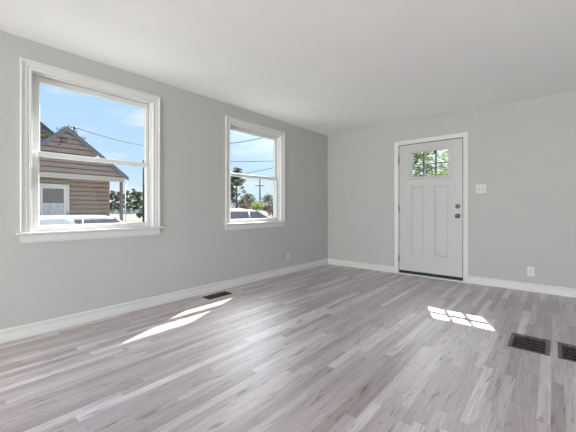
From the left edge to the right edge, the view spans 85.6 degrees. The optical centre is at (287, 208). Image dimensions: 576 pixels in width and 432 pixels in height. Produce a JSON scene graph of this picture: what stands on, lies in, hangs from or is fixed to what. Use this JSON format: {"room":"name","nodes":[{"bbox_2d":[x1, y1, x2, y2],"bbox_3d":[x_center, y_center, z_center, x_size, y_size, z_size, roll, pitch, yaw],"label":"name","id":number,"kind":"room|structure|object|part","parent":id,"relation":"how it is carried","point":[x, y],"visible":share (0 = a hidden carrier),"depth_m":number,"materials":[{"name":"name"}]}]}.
{"room":"empty living room","nodes":[
{"label":"empty living room","id":0,"kind":"room"},
{"bbox_2d":[0,31,327,329],"bbox_3d":[-3.201,-0.171,1.437,0.160,2.440,12.320,0,0,41],"label":"wall","id":1,"kind":"structure","parent":0,"point":[40,281],"depth_m":3.49,"materials":[{"name":"paint"}]},
{"bbox_2d":[16,57,163,243],"bbox_3d":[-1.840,-0.470,3.010,0.225,1.503,1.232,0,0,41],"label":"window","id":2,"kind":"structure","parent":1,"relation":"in","point":[33,74],"depth_m":2.80,"materials":[{"name":"white plastic"}]},
{"bbox_3d":[-1.871,-0.799,3.031,0.034,0.692,1.012,0,0,41],"label":"sash","id":3,"kind":"part","parent":2,"relation":"part of","materials":[{"name":"white plastic"}]},
{"bbox_3d":[-1.842,-0.149,3.006,0.034,0.684,0.996,0,0,41],"label":"sash","id":4,"kind":"part","parent":2,"relation":"part of","materials":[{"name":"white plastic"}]},
{"bbox_2d":[0,258,327,343],"bbox_3d":[-3.135,0.997,1.380,0.016,0.103,12.000,0,0,41],"label":"baseboard","id":5,"kind":"structure","parent":1,"relation":"attached to","point":[31,329],"depth_m":3.17,"materials":[{"name":"white wood"}]},
{"bbox_2d":[224,116,286,229],"bbox_3d":[-0.494,-0.470,4.582,0.225,1.503,1.230,0,0,41],"label":"window","id":6,"kind":"structure","parent":1,"relation":"in","point":[278,137],"depth_m":4.64,"materials":[{"name":"white plastic"}]},
{"bbox_3d":[-0.526,-0.799,4.603,0.034,0.692,1.010,0,0,41],"label":"sash","id":7,"kind":"part","parent":6,"relation":"part of","materials":[{"name":"white plastic"}]},
{"bbox_3d":[-0.497,-0.149,4.579,0.034,0.684,0.994,0,0,41],"label":"sash","id":8,"kind":"part","parent":6,"relation":"part of","materials":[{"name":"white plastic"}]},
{"bbox_2d":[286,253,289,260],"bbox_3d":[0.004,0.783,5.054,0.009,0.122,0.078,0,0,41],"label":"wall outlet","id":9,"kind":"object","parent":1,"relation":"attached to","point":[287,254],"visible":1,"depth_m":5.04,"materials":[{"name":"plastic"}]},
{"bbox_2d":[0,264,575,431],"bbox_3d":[-0.861,1.119,-0.565,6.320,0.140,12.320,0,0,41],"label":"floor","id":10,"kind":"structure","parent":0,"point":[327,347],"depth_m":2.09,"materials":[{"name":"laminate"}]},
{"bbox_2d":[202,291,232,299],"bbox_3d":[-0.853,1.111,3.764,0.156,0.135,0.344,0,0,41],"label":"floor vent","id":11,"kind":"object","parent":10,"relation":"in","point":[224,293],"visible":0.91,"depth_m":3.75,"materials":[{"name":"black metal"}]},
{"bbox_2d":[205,292,230,298],"bbox_3d":[-0.853,1.053,3.764,0.136,0.016,0.312,0,0,41],"label":"grille","id":12,"kind":"object","parent":11,"relation":"attached to","point":[220,294],"depth_m":3.75,"materials":[{"name":"black metal"}]},
{"bbox_2d":[507,332,549,355],"bbox_3d":[1.879,1.111,2.421,0.250,0.135,0.340,0,0,41],"label":"floor vent","id":13,"kind":"object","parent":10,"relation":"in","point":[511,343],"visible":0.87,"depth_m":2.41,"materials":[{"name":"black metal"}]},
{"bbox_2d":[512,334,545,353],"bbox_3d":[1.879,1.053,2.421,0.198,0.015,0.320,0,0,41],"label":"grille","id":14,"kind":"object","parent":13,"relation":"attached to","point":[514,336],"depth_m":2.42,"materials":[{"name":"black metal"}]},
{"bbox_2d":[557,342,575,361],"bbox_3d":[2.101,1.111,2.231,0.250,0.135,0.340,0,0,41],"label":"floor vent","id":15,"kind":"object","parent":10,"relation":"in","point":[560,354],"visible":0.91,"depth_m":2.27,"materials":[{"name":"black metal"}]},
{"bbox_2d":[562,344,575,360],"bbox_3d":[2.101,1.053,2.231,0.198,0.015,0.320,0,0,41],"label":"grille","id":16,"kind":"object","parent":15,"relation":"attached to","point":[563,357],"depth_m":2.26,"materials":[{"name":"black metal"}]},
{"bbox_2d":[0,0,575,135],"bbox_3d":[-0.861,-1.491,-0.565,6.320,0.200,12.320,0,0,41],"label":"ceiling","id":17,"kind":"structure","parent":0,"point":[325,67],"depth_m":2.70,"materials":[{"name":"paint"}]},
{"bbox_2d":[328,91,575,288],"bbox_3d":[3.152,-0.171,4.003,6.160,2.440,0.160,0,0,41],"label":"wall","id":18,"kind":"structure","parent":0,"point":[524,152],"depth_m":4.19,"materials":[{"name":"paint"}]},
{"bbox_2d":[328,258,393,272],"bbox_3d":[1.248,0.997,5.517,1.298,0.103,0.016,0,0,41],"label":"baseboard","id":19,"kind":"structure","parent":18,"relation":"attached to","point":[385,268],"depth_m":5.46,"materials":[{"name":"white wood"}]},
{"bbox_2d":[394,132,467,282],"bbox_3d":[2.188,-0.022,4.791,1.067,2.141,0.236,0,0,41],"label":"door","id":20,"kind":"structure","parent":18,"relation":"in","point":[431,212],"depth_m":4.72,"materials":[{"name":"white wood"}]},
{"bbox_3d":[2.026,0.185,4.869,0.202,1.068,0.012,0,0,41],"label":"panel","id":21,"kind":"part","parent":20,"relation":"part of","materials":[{"name":"white wood"}]},
{"bbox_3d":[2.166,-0.694,4.750,0.612,0.472,0.033,0,0,41],"label":"lite frame","id":22,"kind":"part","parent":20,"relation":"part of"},
{"bbox_3d":[2.289,0.185,4.644,0.202,1.068,0.012,0,0,41],"label":"panel","id":23,"kind":"part","parent":20,"relation":"part of","materials":[{"name":"white wood"}]},
{"bbox_2d":[476,184,485,192],"bbox_3d":[2.670,-0.277,4.298,0.124,0.124,0.019,0,0,41],"label":"light switch","id":24,"kind":"object","parent":18,"relation":"attached to","point":[480,188],"visible":1,"depth_m":4.30,"materials":[{"name":"plastic"}]},
{"bbox_2d":[469,276,575,297],"bbox_3d":[3.935,0.997,3.218,3.630,0.103,0.016,0,0,41],"label":"baseboard","id":25,"kind":"structure","parent":18,"relation":"attached to","point":[555,290],"depth_m":3.98,"materials":[{"name":"white wood"}]},
{"bbox_2d":[527,266,534,276],"bbox_3d":[3.086,0.799,3.949,0.078,0.122,0.009,0,0,41],"label":"wall outlet","id":26,"kind":"object","parent":18,"relation":"attached to","point":[530,270],"visible":1,"depth_m":3.94,"materials":[{"name":"plastic"}]},
{"label":"outside","id":27,"kind":"structure","parent":0,"visible":0},
{"bbox_2d":[110,210,272,222],"bbox_3d":[-13.424,1.749,97.042,380.000,0.300,360.000,0,0,41],"label":"ground","id":28,"kind":"structure","parent":27,"point":[127,221],"depth_m":42.43,"materials":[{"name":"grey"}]},
{"bbox_2d":[39,121,128,222],"bbox_3d":[-14.225,-2.286,12.112,9.208,7.770,11.711,0,0,41],"label":"house","id":29,"kind":"structure","parent":28,"relation":"on","point":[66,187],"depth_m":12.65,"materials":[{"name":"beige wood"}]},
{"bbox_3d":[-9.552,0.172,12.655,0.033,2.193,0.898,0,0,41],"label":"storm door frame","id":30,"kind":"part","parent":29,"relation":"part of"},
{"bbox_3d":[-9.549,0.084,12.652,0.007,0.570,0.730,0,0,41],"label":"pane","id":31,"kind":"part","parent":29,"relation":"part of","materials":[{"name":"white glass"}]},
{"bbox_3d":[-9.548,0.159,12.651,0.055,2.340,1.070,0,0,41],"label":"porch door","id":32,"kind":"part","parent":29,"relation":"part of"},
{"bbox_2d":[42,125,84,138],"bbox_3d":[-8.692,-2.941,12.038,0.759,0.631,1.467,0,0,41],"label":"creeper","id":33,"kind":"object","parent":29,"relation":"on","point":[45,134],"visible":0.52,"depth_m":11.98,"materials":[{"name":"green plant"}]},
{"bbox_2d":[77,128,143,145],"bbox_3d":[-9.578,-4.606,21.042,0.024,2.934,18.120,0,0,-8],"label":"overhead wire","id":34,"kind":"object","parent":29,"relation":"attached to","point":[77,128],"visible":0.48,"depth_m":14.92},
{"bbox_3d":[-7.260,0.214,13.537,0.100,2.770,0.110,0,0,41],"label":"porch post","id":35,"kind":"part","parent":29,"relation":"part of","materials":[{"name":"wood"}]},
{"bbox_2d":[110,190,119,208],"bbox_3d":[-58.895,-2.348,104.156,4.253,7.999,4.549,0,0,41],"label":"tree","id":36,"kind":"object","parent":28,"relation":"on","point":[112,206],"visible":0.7,"depth_m":104.06,"materials":[{"name":"green plant"}]},
{"bbox_2d":[114,191,124,208],"bbox_3d":[-62.046,-2.394,113.862,4.398,8.089,4.540,0,0,41],"label":"tree","id":37,"kind":"object","parent":28,"relation":"on","point":[118,204],"visible":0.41,"depth_m":113.33,"materials":[{"name":"green plant"}]},
{"bbox_2d":[110,209,141,213],"bbox_3d":[-48.402,0.849,95.383,15.120,1.500,20.120,0,0,41],"label":"fence","id":38,"kind":"object","parent":28,"relation":"on","point":[112,211],"visible":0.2,"depth_m":95.14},
{"bbox_2d":[123,190,133,208],"bbox_3d":[-53.703,-2.340,103.792,4.709,7.984,4.501,0,0,41],"label":"tree","id":39,"kind":"object","parent":28,"relation":"on","point":[128,206],"visible":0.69,"depth_m":103.53,"materials":[{"name":"green plant"}]},
{"bbox_2d":[130,188,139,208],"bbox_3d":[-56.612,-2.905,114.269,4.461,9.115,4.519,0,0,41],"label":"tree","id":40,"kind":"object","parent":28,"relation":"on","point":[134,192],"visible":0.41,"depth_m":113.90,"materials":[{"name":"green plant"}]},
{"bbox_2d":[133,191,142,208],"bbox_3d":[-49.771,-2.085,103.945,4.370,7.468,4.272,0,0,41],"label":"tree","id":41,"kind":"object","parent":28,"relation":"on","point":[139,201],"visible":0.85,"depth_m":103.53,"materials":[{"name":"green plant"}]},
{"bbox_2d":[142,160,143,221],"bbox_3d":[-16.736,-2.001,35.995,0.209,7.300,0.220,0,0,41],"label":"utility pole","id":42,"kind":"object","parent":28,"relation":"on","point":[143,160],"visible":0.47,"depth_m":35.91,"materials":[{"name":"brown wood"}]},
{"bbox_2d":[231,167,245,208],"bbox_3d":[-6.711,-1.883,39.892,3.141,7.069,3.014,0,0,41],"label":"tree","id":43,"kind":"object","parent":28,"relation":"on","point":[240,181],"visible":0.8,"depth_m":39.88,"materials":[{"name":"green plant"}]},
{"bbox_2d":[231,199,251,209],"bbox_3d":[-7.056,0.096,44.960,4.929,3.101,4.018,0,0,41],"label":"shrub","id":44,"kind":"object","parent":28,"relation":"on","point":[245,206],"visible":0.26,"depth_m":45.31,"materials":[{"name":"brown plant"}]},
{"bbox_2d":[239,193,257,209],"bbox_3d":[-9.191,-0.977,69.832,4.271,5.257,5.090,0,0,41],"label":"tree","id":45,"kind":"object","parent":28,"relation":"on","point":[248,195],"visible":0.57,"depth_m":69.69,"materials":[{"name":"green plant"}]},
{"bbox_2d":[249,201,264,210],"bbox_3d":[-6.193,0.025,59.642,3.951,3.244,3.594,0,0,-34],"label":"shrub","id":46,"kind":"object","parent":28,"relation":"on","point":[258,206],"visible":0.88,"depth_m":59.29,"materials":[{"name":"green plant"}]},
{"bbox_2d":[255,179,263,211],"bbox_3d":[-8.124,-3.476,90.008,2.611,10.250,0.435,0,0,-4],"label":"utility pole","id":47,"kind":"object","parent":28,"relation":"on","point":[259,185],"visible":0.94,"depth_m":89.93,"materials":[{"name":"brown wood"}]},
{"bbox_2d":[260,193,272,213],"bbox_3d":[-4.721,-0.949,70.040,4.880,5.198,4.280,0,0,18],"label":"tree","id":48,"kind":"object","parent":28,"relation":"on","point":[269,198],"visible":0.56,"depth_m":69.47,"materials":[{"name":"green plant"}]},
{"bbox_2d":[265,203,272,216],"bbox_3d":[-1.367,0.482,30.015,1.678,2.306,1.598,0,0,-24],"label":"shrub","id":49,"kind":"object","parent":28,"relation":"on","point":[271,206],"visible":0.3,"depth_m":29.89,"materials":[{"name":"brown plant"}]},
{"bbox_2d":[413,150,447,176],"bbox_3d":[5.609,-1.076,13.554,3.911,5.451,3.564,0,0,8],"label":"tree","id":50,"kind":"object","parent":28,"relation":"on","point":[429,168],"visible":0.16,"depth_m":13.20,"materials":[{"name":"green plant"}]},
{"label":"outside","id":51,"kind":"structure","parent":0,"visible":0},
{"bbox_3d":[-2.402,1.589,11.940,8.600,0.020,23.000,0,0,41],"label":"driveway","id":52,"kind":"object","parent":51,"visible":0},
{"bbox_2d":[39,216,73,224],"bbox_3d":[-8.170,0.646,7.044,2.200,1.859,5.400,0,0,41],"label":"car","id":53,"kind":"object","parent":52,"relation":"on","point":[43,220],"visible":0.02,"depth_m":8.14,"materials":[{"name":"metal"}]},
{"bbox_2d":[57,215,123,223],"bbox_3d":[-7.344,0.901,11.009,2.000,1.349,4.400,0,0,41],"label":"car","id":54,"kind":"object","parent":52,"relation":"on","point":[78,219],"visible":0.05,"depth_m":10.71,"materials":[{"name":"white metal"}]},
{"bbox_3d":[-7.429,0.358,10.909,1.294,0.262,2.124,0,0,41],"label":"roof panel","id":55,"kind":"part","parent":54,"relation":"part of","materials":[{"name":"white metal"}]},
{"bbox_2d":[231,209,270,218],"bbox_3d":[-2.270,0.783,11.248,2.160,1.584,4.700,0,0,41],"label":"car","id":56,"kind":"object","parent":52,"relation":"on","point":[235,213],"visible":0.02,"depth_m":11.05,"materials":[{"name":"silver metal"}]},
{"bbox_3d":[-2.575,0.053,10.891,1.412,0.122,2.920,0,0,41],"label":"roof panel","id":57,"kind":"part","parent":56,"relation":"part of","materials":[{"name":"silver metal"}]},
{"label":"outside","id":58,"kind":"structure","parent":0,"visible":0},
{"bbox_2d":[230,161,264,161],"bbox_3d":[-1.803,-4.972,29.903,20.185,0.940,0.040,0,0,-2],"label":"overhead wire","id":59,"kind":"object","parent":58,"point":[230,161],"visible":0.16,"depth_m":29.82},
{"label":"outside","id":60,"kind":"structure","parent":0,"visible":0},
{"bbox_2d":[110,213,271,219],"bbox_3d":[-22.078,1.589,71.545,36.000,0.020,250.000,0,0,41],"label":"road","id":61,"kind":"structure","parent":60,"point":[128,217],"depth_m":56.31,"materials":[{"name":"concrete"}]},
{"bbox_2d":[136,209,142,217],"bbox_3d":[-25.198,0.821,56.053,2.100,1.509,4.500,0,0,11],"label":"car","id":62,"kind":"object","parent":61,"relation":"on","point":[139,214],"visible":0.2,"depth_m":53.93,"materials":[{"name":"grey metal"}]}
]}

